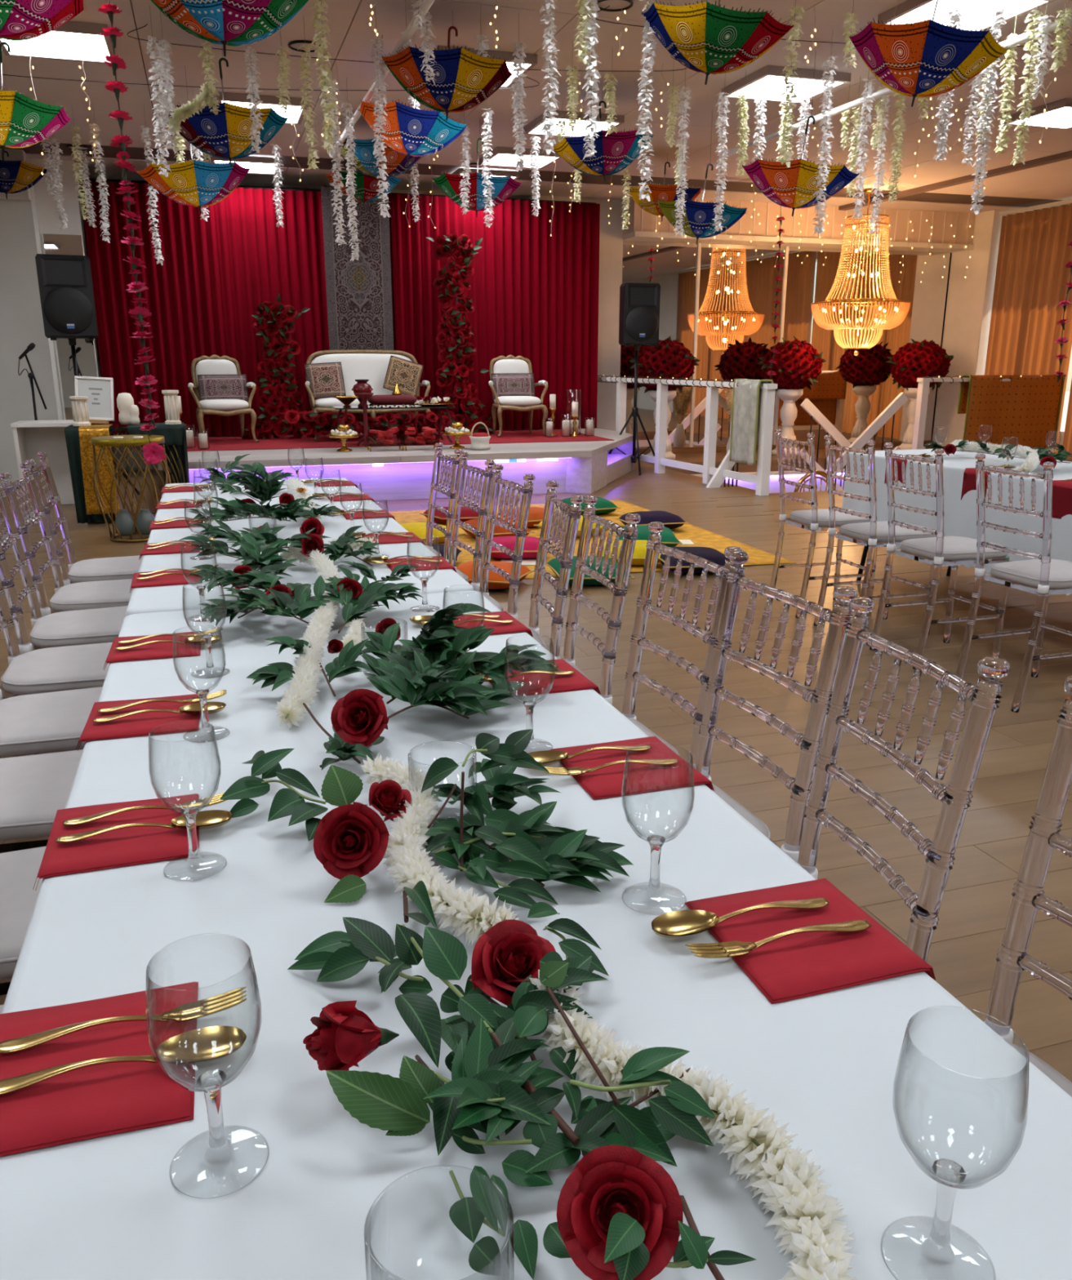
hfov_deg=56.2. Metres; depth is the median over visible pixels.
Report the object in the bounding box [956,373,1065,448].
wooden panel
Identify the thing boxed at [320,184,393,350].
decorative panel
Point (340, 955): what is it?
leaf spray
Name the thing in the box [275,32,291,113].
strand
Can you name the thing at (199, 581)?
bowl
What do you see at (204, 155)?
strand
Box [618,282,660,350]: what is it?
loudspeaker
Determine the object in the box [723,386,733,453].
pampas plume
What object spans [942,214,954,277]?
string
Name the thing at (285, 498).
rose
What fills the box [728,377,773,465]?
silver shawl
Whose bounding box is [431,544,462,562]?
floor cushion
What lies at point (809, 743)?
chair
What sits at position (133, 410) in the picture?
vase
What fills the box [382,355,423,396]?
cushion
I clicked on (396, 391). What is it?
cone
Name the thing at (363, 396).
stand
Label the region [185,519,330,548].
leaf spray
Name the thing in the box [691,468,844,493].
platform
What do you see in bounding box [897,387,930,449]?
pedestal
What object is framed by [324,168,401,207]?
umbrella
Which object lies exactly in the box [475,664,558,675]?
spoon
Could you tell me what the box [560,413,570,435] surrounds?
hurricane
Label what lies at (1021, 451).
flower garland
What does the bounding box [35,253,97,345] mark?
loudspeaker
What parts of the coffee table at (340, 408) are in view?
leg, leg, glass, leg, leg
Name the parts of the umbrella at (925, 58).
canopy panel, canopy panel, canopy panel, canopy panel, canopy panel, canopy panel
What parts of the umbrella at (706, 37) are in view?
canopy panel, canopy panel, canopy panel, canopy panel, canopy panel, canopy panel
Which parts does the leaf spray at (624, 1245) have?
stem, stem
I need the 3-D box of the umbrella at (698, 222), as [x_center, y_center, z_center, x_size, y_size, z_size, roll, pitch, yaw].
[1.355,-3.745,8.142,0.749,1.010,0.753,2,16,8]
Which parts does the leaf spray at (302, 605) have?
stem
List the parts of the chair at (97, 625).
rail, post, rail, post, rail, seat frame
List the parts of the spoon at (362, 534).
handle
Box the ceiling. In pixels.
[0,0,1071,213]
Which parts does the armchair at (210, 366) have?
armrest, leg, leg, seat frame, leg, armrest, leg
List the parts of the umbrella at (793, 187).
canopy panel, canopy panel, canopy panel, handle, canopy panel, canopy panel, canopy panel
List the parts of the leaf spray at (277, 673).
stem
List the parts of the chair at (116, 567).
rail, post, rail, post, rail, rail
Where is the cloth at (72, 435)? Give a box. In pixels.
[64,424,117,523]
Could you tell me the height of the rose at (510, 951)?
0.060 m
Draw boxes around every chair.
[0,462,133,617]
[0,477,127,654]
[0,582,112,700]
[0,686,102,758]
[0,749,83,853]
[0,846,45,995]
[0,1004,4,1013]
[25,451,143,586]
[424,442,463,561]
[448,452,494,591]
[473,463,534,620]
[527,480,583,658]
[556,495,640,705]
[622,521,742,768]
[695,551,857,863]
[768,428,877,618]
[793,470,835,492]
[797,596,1010,962]
[813,435,935,635]
[869,442,1011,669]
[955,453,1071,712]
[983,675,1071,1097]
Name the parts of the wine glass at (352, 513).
stem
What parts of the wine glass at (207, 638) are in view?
stem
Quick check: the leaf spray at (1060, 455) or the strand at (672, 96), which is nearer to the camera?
the leaf spray at (1060, 455)
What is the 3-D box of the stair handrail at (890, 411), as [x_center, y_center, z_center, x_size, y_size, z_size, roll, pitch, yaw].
[3.920,-2.128,12.028,1.054,1.614,0.050,-5,16,-17]
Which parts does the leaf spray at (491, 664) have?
stem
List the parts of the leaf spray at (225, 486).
stem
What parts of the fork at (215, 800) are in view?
handle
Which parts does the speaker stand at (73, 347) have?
leg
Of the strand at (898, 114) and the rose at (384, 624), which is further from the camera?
the strand at (898, 114)
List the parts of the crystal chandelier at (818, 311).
stem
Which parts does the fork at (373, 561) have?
handle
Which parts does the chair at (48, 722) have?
seat frame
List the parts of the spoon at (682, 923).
handle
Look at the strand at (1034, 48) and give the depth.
5.36 m
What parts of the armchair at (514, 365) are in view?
leg, armrest, leg, seat frame, leg, armrest, leg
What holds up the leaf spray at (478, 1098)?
on the tablecloth at (107, 1207)
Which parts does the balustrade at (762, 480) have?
post, post, light cord, rail, rail, post, post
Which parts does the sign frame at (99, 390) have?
moulding, moulding, moulding, moulding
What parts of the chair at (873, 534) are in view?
post, rail, rail, rail, rail, seat frame, post, leg, leg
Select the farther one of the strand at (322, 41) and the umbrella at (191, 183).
the umbrella at (191, 183)
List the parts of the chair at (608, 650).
post, rail, rail, rail, rail, post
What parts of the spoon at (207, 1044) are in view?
handle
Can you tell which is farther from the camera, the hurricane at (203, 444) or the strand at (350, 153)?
the hurricane at (203, 444)
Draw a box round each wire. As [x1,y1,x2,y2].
[2,74,539,90]
[127,23,686,71]
[595,5,1071,46]
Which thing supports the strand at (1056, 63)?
hanging from the ceiling
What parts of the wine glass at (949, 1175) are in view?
stem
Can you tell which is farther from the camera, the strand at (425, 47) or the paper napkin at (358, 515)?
the strand at (425, 47)
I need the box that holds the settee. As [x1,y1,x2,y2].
[305,349,430,440]
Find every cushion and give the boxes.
[1,642,112,694]
[31,605,127,647]
[50,578,133,611]
[68,555,143,582]
[197,374,248,401]
[304,361,346,399]
[367,394,417,406]
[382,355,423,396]
[400,522,464,544]
[419,506,487,524]
[424,545,439,555]
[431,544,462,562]
[454,567,468,582]
[456,560,533,589]
[458,517,534,540]
[473,590,502,611]
[482,536,548,559]
[491,373,534,399]
[496,506,554,527]
[527,626,545,647]
[533,515,609,536]
[545,555,635,585]
[556,657,584,675]
[559,496,620,515]
[601,539,661,564]
[613,525,682,546]
[615,511,688,528]
[626,716,676,753]
[658,546,728,573]
[711,783,768,837]
[790,508,870,526]
[840,520,935,542]
[900,536,1007,560]
[990,559,1071,588]
[1006,1041,1071,1097]
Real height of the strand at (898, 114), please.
0.871 m
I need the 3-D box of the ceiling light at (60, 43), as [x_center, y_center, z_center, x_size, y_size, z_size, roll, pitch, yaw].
[-2.961,-3.689,6.183,0.660,0.054,0.660,-5,16,-17]
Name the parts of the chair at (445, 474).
post, rail, rail, rail, rail, post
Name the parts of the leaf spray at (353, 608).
stem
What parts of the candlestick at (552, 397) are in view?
stem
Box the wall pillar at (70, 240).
[30,158,115,466]
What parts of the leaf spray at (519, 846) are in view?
stem, stem, stem, stem, stem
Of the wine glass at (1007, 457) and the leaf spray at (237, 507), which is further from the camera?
the wine glass at (1007, 457)
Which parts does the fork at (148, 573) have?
handle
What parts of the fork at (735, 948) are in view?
handle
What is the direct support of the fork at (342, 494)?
on the paper napkin at (345, 497)
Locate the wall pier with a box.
[528,195,623,431]
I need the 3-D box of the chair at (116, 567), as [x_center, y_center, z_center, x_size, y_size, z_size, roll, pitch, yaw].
[-1.637,-0.254,3.878,0.452,0.917,0.357,-5,17,-18]
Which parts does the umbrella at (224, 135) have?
canopy panel, canopy panel, canopy panel, handle, canopy panel, canopy panel, canopy panel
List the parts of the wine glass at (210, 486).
stem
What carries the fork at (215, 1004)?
on the paper napkin at (99, 1100)
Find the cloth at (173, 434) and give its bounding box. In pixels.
[126,422,183,445]
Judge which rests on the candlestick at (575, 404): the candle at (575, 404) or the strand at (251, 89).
the candle at (575, 404)
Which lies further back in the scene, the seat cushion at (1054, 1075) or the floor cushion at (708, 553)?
the floor cushion at (708, 553)
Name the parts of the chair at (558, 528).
post, rail, rail, rail, rail, post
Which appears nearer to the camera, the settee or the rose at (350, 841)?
the rose at (350, 841)
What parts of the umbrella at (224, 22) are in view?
canopy panel, canopy panel, canopy panel, canopy panel, canopy panel, canopy panel, canopy panel, canopy panel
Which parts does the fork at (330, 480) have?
handle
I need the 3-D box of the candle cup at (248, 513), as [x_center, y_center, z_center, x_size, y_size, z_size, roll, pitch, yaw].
[-0.786,-0.323,2.896,0.077,0.085,0.077,-5,16,-17]
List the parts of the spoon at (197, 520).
handle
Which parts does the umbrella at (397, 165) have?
canopy panel, canopy panel, canopy panel, canopy panel, canopy panel, canopy panel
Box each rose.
[231,564,252,589]
[240,497,256,515]
[266,584,292,608]
[279,493,294,505]
[299,517,324,535]
[299,533,324,556]
[302,1000,440,1136]
[313,764,389,902]
[327,639,343,653]
[330,688,389,746]
[336,577,364,605]
[368,779,411,822]
[375,617,400,641]
[468,919,568,1007]
[556,1144,683,1279]
[943,444,956,455]
[1040,455,1056,469]
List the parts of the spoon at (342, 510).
handle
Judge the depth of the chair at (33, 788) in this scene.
1.81 m
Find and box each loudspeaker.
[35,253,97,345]
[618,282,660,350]
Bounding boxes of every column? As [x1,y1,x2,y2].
[426,233,493,434]
[932,209,1015,446]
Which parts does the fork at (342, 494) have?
handle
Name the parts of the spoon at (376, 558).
handle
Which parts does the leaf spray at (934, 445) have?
stem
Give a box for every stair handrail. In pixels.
[706,448,738,488]
[800,398,850,490]
[824,392,907,489]
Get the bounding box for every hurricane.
[186,424,195,447]
[195,428,209,448]
[544,417,554,436]
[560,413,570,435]
[565,389,581,435]
[584,417,593,435]
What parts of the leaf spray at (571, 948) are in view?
stem, stem, stem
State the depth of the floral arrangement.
10.66 m
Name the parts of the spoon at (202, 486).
handle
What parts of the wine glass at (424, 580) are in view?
stem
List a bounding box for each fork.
[0,986,246,1053]
[62,792,226,825]
[97,689,226,712]
[118,626,222,643]
[138,564,217,574]
[147,537,215,546]
[155,517,199,521]
[160,497,213,502]
[165,484,204,487]
[305,480,350,483]
[316,493,366,497]
[332,510,386,514]
[354,533,413,537]
[370,559,443,564]
[420,618,514,625]
[482,671,573,681]
[543,758,678,775]
[684,919,871,958]
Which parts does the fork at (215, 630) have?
handle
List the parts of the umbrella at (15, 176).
handle, canopy panel, canopy panel, canopy panel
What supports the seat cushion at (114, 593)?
on the chair at (24, 504)
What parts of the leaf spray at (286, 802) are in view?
stem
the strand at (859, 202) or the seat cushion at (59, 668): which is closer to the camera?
the seat cushion at (59, 668)
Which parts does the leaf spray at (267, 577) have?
stem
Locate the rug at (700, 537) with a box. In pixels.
[388,499,796,578]
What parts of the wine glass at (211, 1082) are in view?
stem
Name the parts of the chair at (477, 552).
post, rail, rail, rail, rail, post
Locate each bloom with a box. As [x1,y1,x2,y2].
[141,428,166,465]
[295,486,307,493]
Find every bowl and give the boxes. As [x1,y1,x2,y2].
[145,933,262,1092]
[148,720,221,815]
[154,1026,246,1064]
[171,809,232,829]
[173,625,226,693]
[179,702,226,715]
[180,542,217,586]
[182,581,226,636]
[184,498,212,534]
[184,635,222,644]
[189,570,203,577]
[193,484,217,515]
[193,518,213,523]
[194,499,213,503]
[195,484,208,488]
[301,480,316,483]
[311,493,328,497]
[329,509,344,514]
[332,395,358,407]
[344,532,365,537]
[362,499,388,532]
[362,556,387,563]
[406,535,439,580]
[409,615,431,624]
[503,634,555,705]
[528,750,568,766]
[621,742,694,844]
[651,910,718,937]
[892,1005,1028,1189]
[921,454,933,457]
[1004,466,1016,468]
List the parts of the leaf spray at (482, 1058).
stem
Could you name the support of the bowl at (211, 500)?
on the spoon at (211, 500)
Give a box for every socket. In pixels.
[66,337,76,345]
[633,344,639,350]
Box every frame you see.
[74,375,114,424]
[78,177,595,377]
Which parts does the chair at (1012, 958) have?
rail, rail, rail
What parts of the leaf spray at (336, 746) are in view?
stem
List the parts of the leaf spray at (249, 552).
stem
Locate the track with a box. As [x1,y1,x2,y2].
[838,150,1071,210]
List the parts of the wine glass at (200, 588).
stem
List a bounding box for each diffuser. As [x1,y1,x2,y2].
[2,31,109,58]
[214,160,276,172]
[222,101,301,120]
[486,153,555,165]
[504,62,528,84]
[531,118,615,134]
[732,75,838,99]
[1016,106,1071,125]
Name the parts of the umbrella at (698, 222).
canopy panel, canopy panel, canopy panel, handle, canopy panel, canopy panel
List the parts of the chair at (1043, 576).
post, rail, rail, rail, rail, seat frame, post, leg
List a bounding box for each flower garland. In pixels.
[275,546,341,728]
[284,476,321,520]
[327,535,374,551]
[341,615,367,647]
[360,751,519,944]
[528,968,857,1279]
[949,439,1039,462]
[1017,448,1039,472]
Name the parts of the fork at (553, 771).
handle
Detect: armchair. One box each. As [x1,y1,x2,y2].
[187,354,258,442]
[488,355,547,437]
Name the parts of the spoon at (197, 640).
handle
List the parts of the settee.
armrest, leg, frame, seat rail, leg, armrest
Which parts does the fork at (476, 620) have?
handle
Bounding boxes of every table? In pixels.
[10,419,75,504]
[88,424,185,524]
[90,435,171,542]
[331,404,454,443]
[856,546,951,580]
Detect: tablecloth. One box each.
[0,591,1071,1279]
[126,477,473,616]
[841,448,1071,595]
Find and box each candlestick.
[176,395,182,420]
[548,394,556,435]
[570,400,578,436]
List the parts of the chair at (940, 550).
post, rail, rail, rail, rail, post, leg, seat frame, leg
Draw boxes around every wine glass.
[145,933,269,1198]
[148,720,226,879]
[173,625,230,742]
[180,542,217,622]
[182,581,230,678]
[184,498,214,559]
[193,469,215,517]
[193,484,217,538]
[198,459,218,501]
[201,451,220,490]
[287,448,304,484]
[304,457,324,499]
[320,468,341,516]
[339,482,362,533]
[362,499,388,557]
[406,535,439,612]
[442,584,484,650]
[503,634,555,748]
[621,742,694,911]
[880,1005,1028,1279]
[1000,436,1017,470]
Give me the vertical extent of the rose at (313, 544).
0.062 m
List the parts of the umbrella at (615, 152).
canopy panel, canopy panel, canopy panel, handle, canopy panel, canopy panel, canopy panel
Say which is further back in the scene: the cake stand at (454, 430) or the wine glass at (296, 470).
the cake stand at (454, 430)
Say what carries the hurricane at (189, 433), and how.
on the carpet at (224, 443)
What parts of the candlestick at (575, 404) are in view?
stem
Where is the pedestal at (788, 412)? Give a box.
[771,388,803,456]
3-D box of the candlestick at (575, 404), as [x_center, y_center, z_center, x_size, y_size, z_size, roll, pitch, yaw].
[0.432,-2.461,11.166,0.100,0.385,0.100,-5,16,-17]
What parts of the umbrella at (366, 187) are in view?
canopy panel, canopy panel, canopy panel, canopy panel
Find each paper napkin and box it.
[0,981,198,1156]
[32,793,199,891]
[75,693,199,750]
[102,631,200,669]
[128,570,202,593]
[138,542,199,559]
[147,519,200,533]
[154,501,202,511]
[160,485,203,496]
[316,480,358,488]
[327,493,373,501]
[342,510,395,520]
[363,532,425,545]
[384,555,456,572]
[453,611,533,636]
[483,658,600,697]
[551,736,714,799]
[684,878,935,1004]
[884,456,928,483]
[960,467,1014,499]
[1051,480,1071,519]
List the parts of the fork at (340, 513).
handle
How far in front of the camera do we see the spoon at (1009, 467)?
4.78 m
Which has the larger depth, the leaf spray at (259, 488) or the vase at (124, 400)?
the vase at (124, 400)
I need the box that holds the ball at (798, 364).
[756,336,826,391]
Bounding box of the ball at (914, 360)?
[885,338,954,391]
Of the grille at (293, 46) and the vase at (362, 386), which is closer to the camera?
the grille at (293, 46)
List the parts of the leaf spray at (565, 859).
stem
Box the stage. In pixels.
[157,427,634,501]
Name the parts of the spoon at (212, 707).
handle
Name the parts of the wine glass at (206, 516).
stem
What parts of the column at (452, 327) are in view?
post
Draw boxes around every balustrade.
[597,374,777,495]
[911,375,1065,453]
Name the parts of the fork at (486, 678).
handle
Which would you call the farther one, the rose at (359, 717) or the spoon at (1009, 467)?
the spoon at (1009, 467)
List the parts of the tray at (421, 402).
flower, plate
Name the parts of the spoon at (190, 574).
handle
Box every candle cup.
[248,513,277,544]
[360,617,407,676]
[364,1164,514,1279]
[408,740,476,825]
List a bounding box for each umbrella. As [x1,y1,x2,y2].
[0,0,88,40]
[0,39,73,155]
[0,148,48,199]
[135,65,253,214]
[151,0,308,56]
[160,44,289,167]
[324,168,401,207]
[333,136,421,181]
[357,98,468,163]
[379,20,512,120]
[431,137,523,217]
[553,90,653,182]
[626,157,702,221]
[640,0,797,84]
[656,109,746,244]
[739,56,862,216]
[848,0,1013,106]
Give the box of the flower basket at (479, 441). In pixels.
[469,422,490,449]
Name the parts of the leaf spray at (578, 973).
stem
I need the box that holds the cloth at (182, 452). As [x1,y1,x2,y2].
[157,423,189,484]
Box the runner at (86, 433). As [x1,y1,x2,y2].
[78,423,119,515]
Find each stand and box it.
[17,342,47,420]
[71,345,139,494]
[328,424,359,451]
[355,392,375,447]
[441,422,471,448]
[608,350,654,475]
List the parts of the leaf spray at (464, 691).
stem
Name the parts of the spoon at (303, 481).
handle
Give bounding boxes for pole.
[328,0,434,158]
[720,13,1071,158]
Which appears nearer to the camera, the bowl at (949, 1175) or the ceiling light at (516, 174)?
the bowl at (949, 1175)
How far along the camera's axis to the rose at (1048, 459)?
4.59 m
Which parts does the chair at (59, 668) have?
rail, post, seat frame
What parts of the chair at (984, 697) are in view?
post, rail, rail, rail, rail, post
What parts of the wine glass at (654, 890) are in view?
stem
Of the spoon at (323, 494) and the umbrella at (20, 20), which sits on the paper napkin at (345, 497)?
the spoon at (323, 494)
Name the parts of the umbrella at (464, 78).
canopy panel, canopy panel, canopy panel, handle, canopy panel, canopy panel, canopy panel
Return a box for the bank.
[284,409,448,440]
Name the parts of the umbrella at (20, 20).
canopy panel, canopy panel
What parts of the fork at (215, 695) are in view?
handle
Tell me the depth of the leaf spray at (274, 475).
3.93 m
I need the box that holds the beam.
[622,197,975,252]
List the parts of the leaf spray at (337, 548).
stem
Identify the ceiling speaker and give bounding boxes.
[66,144,90,151]
[288,40,320,52]
[469,162,486,168]
[596,0,633,11]
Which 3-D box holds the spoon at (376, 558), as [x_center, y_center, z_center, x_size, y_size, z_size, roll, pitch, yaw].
[-0.358,-0.211,2.616,0.185,0.015,0.039,-6,17,-19]
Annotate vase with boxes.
[68,395,91,426]
[114,509,136,536]
[116,392,133,424]
[128,404,139,424]
[135,508,155,534]
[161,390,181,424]
[351,379,373,406]
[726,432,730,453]
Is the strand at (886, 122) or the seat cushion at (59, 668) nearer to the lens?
the seat cushion at (59, 668)
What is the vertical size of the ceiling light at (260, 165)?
0.054 m
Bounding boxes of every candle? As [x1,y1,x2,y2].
[176,395,182,412]
[186,429,194,447]
[198,432,208,448]
[546,421,552,436]
[549,394,555,408]
[562,420,568,435]
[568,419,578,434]
[571,400,577,416]
[586,419,593,435]
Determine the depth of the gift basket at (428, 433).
9.64 m
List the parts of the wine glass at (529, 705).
stem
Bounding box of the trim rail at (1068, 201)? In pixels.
[998,199,1071,215]
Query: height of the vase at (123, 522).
0.180 m
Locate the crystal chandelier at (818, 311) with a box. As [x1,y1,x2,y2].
[810,187,911,355]
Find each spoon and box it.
[0,1026,246,1095]
[55,809,232,842]
[92,702,226,722]
[115,635,222,649]
[136,570,203,579]
[146,542,199,549]
[153,518,213,524]
[159,499,213,504]
[164,484,208,488]
[301,479,345,483]
[311,492,360,497]
[329,508,379,514]
[344,531,405,537]
[362,555,433,563]
[409,613,500,624]
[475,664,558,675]
[528,744,651,766]
[651,897,829,937]
[909,454,933,457]
[991,466,1016,468]
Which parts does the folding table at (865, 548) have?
leg, leg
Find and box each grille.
[44,286,93,333]
[67,146,87,149]
[290,43,318,49]
[469,164,483,166]
[597,0,630,8]
[625,306,657,341]
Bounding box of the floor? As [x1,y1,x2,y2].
[0,445,1071,1082]
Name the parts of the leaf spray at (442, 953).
stem, stem, stem, stem, stem, stem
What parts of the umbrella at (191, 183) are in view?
canopy panel, canopy panel, canopy panel, canopy panel, canopy panel, canopy panel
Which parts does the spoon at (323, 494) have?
handle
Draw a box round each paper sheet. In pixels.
[500,559,536,564]
[678,539,693,544]
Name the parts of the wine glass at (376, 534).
stem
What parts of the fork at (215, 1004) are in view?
handle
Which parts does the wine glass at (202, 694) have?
stem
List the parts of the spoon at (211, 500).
handle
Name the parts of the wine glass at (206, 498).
stem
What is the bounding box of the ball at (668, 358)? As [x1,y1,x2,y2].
[628,335,700,395]
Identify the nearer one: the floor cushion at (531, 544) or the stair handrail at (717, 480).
the floor cushion at (531, 544)
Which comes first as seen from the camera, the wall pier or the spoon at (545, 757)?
the spoon at (545, 757)
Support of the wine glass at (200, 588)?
on the tablecloth at (107, 1207)
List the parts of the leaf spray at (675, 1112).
stem, stem, stem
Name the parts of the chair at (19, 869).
seat frame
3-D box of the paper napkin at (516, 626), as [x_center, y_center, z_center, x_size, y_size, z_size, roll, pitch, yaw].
[-0.109,-0.026,2.013,0.163,0.018,0.165,-5,17,-18]
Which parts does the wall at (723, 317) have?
pane, pane, pane, pane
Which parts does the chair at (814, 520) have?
post, rail, rail, rail, rail, post, seat frame, leg, leg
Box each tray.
[365,434,404,446]
[401,433,438,445]
[414,395,453,405]
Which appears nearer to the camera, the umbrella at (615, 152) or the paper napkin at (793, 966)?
the paper napkin at (793, 966)
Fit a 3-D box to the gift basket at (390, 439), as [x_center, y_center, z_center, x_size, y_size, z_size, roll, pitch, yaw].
[-1.437,-1.913,9.560,0.340,0.218,0.191,-5,16,-17]
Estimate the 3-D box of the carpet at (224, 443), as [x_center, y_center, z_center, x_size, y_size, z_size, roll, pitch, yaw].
[-1.533,-2.166,10.846,4.450,0.008,1.650,-5,16,-17]
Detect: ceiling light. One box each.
[0,21,115,62]
[210,155,280,174]
[217,91,307,124]
[435,44,537,88]
[451,167,519,179]
[479,146,561,168]
[523,109,624,137]
[720,65,851,103]
[877,0,1056,31]
[1002,97,1071,129]
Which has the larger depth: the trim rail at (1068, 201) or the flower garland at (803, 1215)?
the trim rail at (1068, 201)
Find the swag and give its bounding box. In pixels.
[166,81,215,134]
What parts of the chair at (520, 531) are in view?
post, rail, rail, rail, rail, post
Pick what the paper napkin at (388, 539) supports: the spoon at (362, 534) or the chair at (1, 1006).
the spoon at (362, 534)
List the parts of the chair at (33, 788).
seat frame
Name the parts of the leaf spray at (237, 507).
stem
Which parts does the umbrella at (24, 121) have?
handle, canopy panel, canopy panel, canopy panel, canopy panel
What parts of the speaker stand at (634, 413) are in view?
leg, leg, leg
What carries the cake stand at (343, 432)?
on the stage
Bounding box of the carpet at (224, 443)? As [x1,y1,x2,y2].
[186,429,614,451]
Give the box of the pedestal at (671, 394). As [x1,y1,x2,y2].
[646,390,676,459]
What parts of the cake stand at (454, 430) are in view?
plate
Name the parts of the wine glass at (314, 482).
stem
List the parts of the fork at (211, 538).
handle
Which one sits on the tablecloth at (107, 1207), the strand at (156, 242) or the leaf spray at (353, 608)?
the leaf spray at (353, 608)
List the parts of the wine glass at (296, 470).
stem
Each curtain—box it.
[80,180,329,436]
[352,195,397,432]
[390,194,599,431]
[984,203,1071,454]
[1062,379,1071,458]
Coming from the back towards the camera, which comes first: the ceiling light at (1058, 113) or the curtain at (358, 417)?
the curtain at (358, 417)
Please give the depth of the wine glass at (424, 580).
2.12 m
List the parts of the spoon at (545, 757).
handle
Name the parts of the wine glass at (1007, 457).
stem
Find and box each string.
[30,40,44,174]
[76,40,89,110]
[86,104,95,160]
[289,106,303,181]
[334,59,342,130]
[368,0,377,35]
[427,154,435,228]
[489,0,499,48]
[549,137,555,235]
[576,63,583,128]
[615,0,626,55]
[655,64,668,127]
[749,204,759,259]
[804,9,816,62]
[812,111,820,159]
[914,99,928,177]
[927,97,936,136]
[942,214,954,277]
[949,85,963,149]
[964,218,973,277]
[1039,31,1057,142]
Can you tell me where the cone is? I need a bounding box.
[391,382,401,395]
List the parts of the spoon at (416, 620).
handle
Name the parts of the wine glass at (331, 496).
stem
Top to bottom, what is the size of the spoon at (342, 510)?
0.015 m
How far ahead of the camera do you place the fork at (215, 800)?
1.16 m
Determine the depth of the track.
10.92 m
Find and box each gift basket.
[365,426,404,451]
[401,426,438,450]
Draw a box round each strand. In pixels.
[40,138,55,195]
[48,137,68,229]
[69,107,91,219]
[79,132,96,227]
[88,102,111,243]
[97,0,159,436]
[138,107,164,265]
[144,6,171,177]
[155,11,177,153]
[173,103,186,164]
[191,90,209,221]
[198,40,221,114]
[200,151,210,162]
[243,45,264,152]
[270,135,284,227]
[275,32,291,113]
[297,14,319,169]
[310,0,337,153]
[324,61,346,245]
[340,77,359,261]
[369,17,391,217]
[400,0,415,48]
[407,95,420,109]
[408,0,425,30]
[409,163,420,222]
[418,10,436,85]
[459,123,471,213]
[474,3,489,57]
[480,107,494,227]
[509,11,527,171]
[528,115,541,217]
[539,0,560,154]
[554,97,566,142]
[564,37,580,132]
[573,0,594,65]
[573,168,582,204]
[581,0,601,159]
[602,66,617,136]
[620,165,631,229]
[635,0,657,201]
[664,59,680,147]
[673,70,691,236]
[673,136,685,184]
[711,73,729,233]
[735,69,750,175]
[752,85,766,161]
[766,205,786,378]
[775,84,791,161]
[778,0,804,167]
[795,81,813,160]
[812,27,838,235]
[839,86,853,150]
[841,0,858,67]
[845,77,865,197]
[851,69,876,219]
[868,86,893,235]
[870,85,887,150]
[887,92,906,201]
[917,97,930,120]
[933,0,964,161]
[961,71,984,165]
[969,0,1006,214]
[974,62,997,144]
[994,9,1019,155]
[1010,2,1044,164]
[1031,0,1053,99]
[1048,0,1071,71]
[1053,241,1071,382]
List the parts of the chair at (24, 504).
rail, post, rail, rail, post, rail, seat frame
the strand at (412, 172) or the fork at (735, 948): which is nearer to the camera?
the fork at (735, 948)
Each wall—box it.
[0,148,62,482]
[86,174,528,470]
[619,240,951,454]
[1017,203,1070,452]
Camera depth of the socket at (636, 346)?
11.18 m
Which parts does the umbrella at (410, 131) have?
canopy panel, canopy panel, canopy panel, canopy panel, canopy panel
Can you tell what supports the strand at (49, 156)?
hanging from the ceiling
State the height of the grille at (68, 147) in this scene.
0.006 m
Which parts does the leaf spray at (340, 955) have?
stem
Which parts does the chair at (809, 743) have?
post, rail, rail, rail, rail, post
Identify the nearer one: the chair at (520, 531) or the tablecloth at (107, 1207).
the tablecloth at (107, 1207)
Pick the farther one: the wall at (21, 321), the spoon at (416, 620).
the wall at (21, 321)
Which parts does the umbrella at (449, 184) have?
canopy panel, canopy panel, canopy panel, handle, canopy panel, canopy panel, canopy panel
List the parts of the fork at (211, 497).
handle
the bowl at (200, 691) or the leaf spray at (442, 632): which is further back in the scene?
the leaf spray at (442, 632)
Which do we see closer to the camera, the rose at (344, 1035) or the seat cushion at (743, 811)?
the rose at (344, 1035)
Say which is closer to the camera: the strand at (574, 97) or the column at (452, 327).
the strand at (574, 97)
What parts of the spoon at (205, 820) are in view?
handle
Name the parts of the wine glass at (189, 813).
stem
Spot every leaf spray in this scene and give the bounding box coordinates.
[178,533,290,572]
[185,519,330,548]
[186,496,316,522]
[191,558,298,592]
[193,453,260,502]
[197,575,332,627]
[219,748,328,840]
[226,462,287,505]
[226,469,295,484]
[245,635,375,696]
[274,495,341,519]
[287,916,423,992]
[302,702,608,1035]
[311,566,422,633]
[319,525,379,565]
[319,725,384,769]
[325,560,420,595]
[359,625,564,704]
[360,603,492,661]
[373,650,526,719]
[395,912,581,1279]
[414,1017,551,1139]
[421,728,601,908]
[423,1076,696,1161]
[424,801,633,892]
[426,758,559,804]
[444,955,608,1063]
[542,1195,755,1279]
[546,986,715,1167]
[923,440,1017,455]
[993,447,1070,462]
[1030,443,1071,457]
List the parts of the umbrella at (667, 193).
canopy panel, canopy panel, canopy panel, handle, canopy panel, canopy panel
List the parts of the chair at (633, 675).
post, rail, rail, rail, rail, post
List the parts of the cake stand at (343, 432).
plate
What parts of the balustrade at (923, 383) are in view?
post, light cord, rail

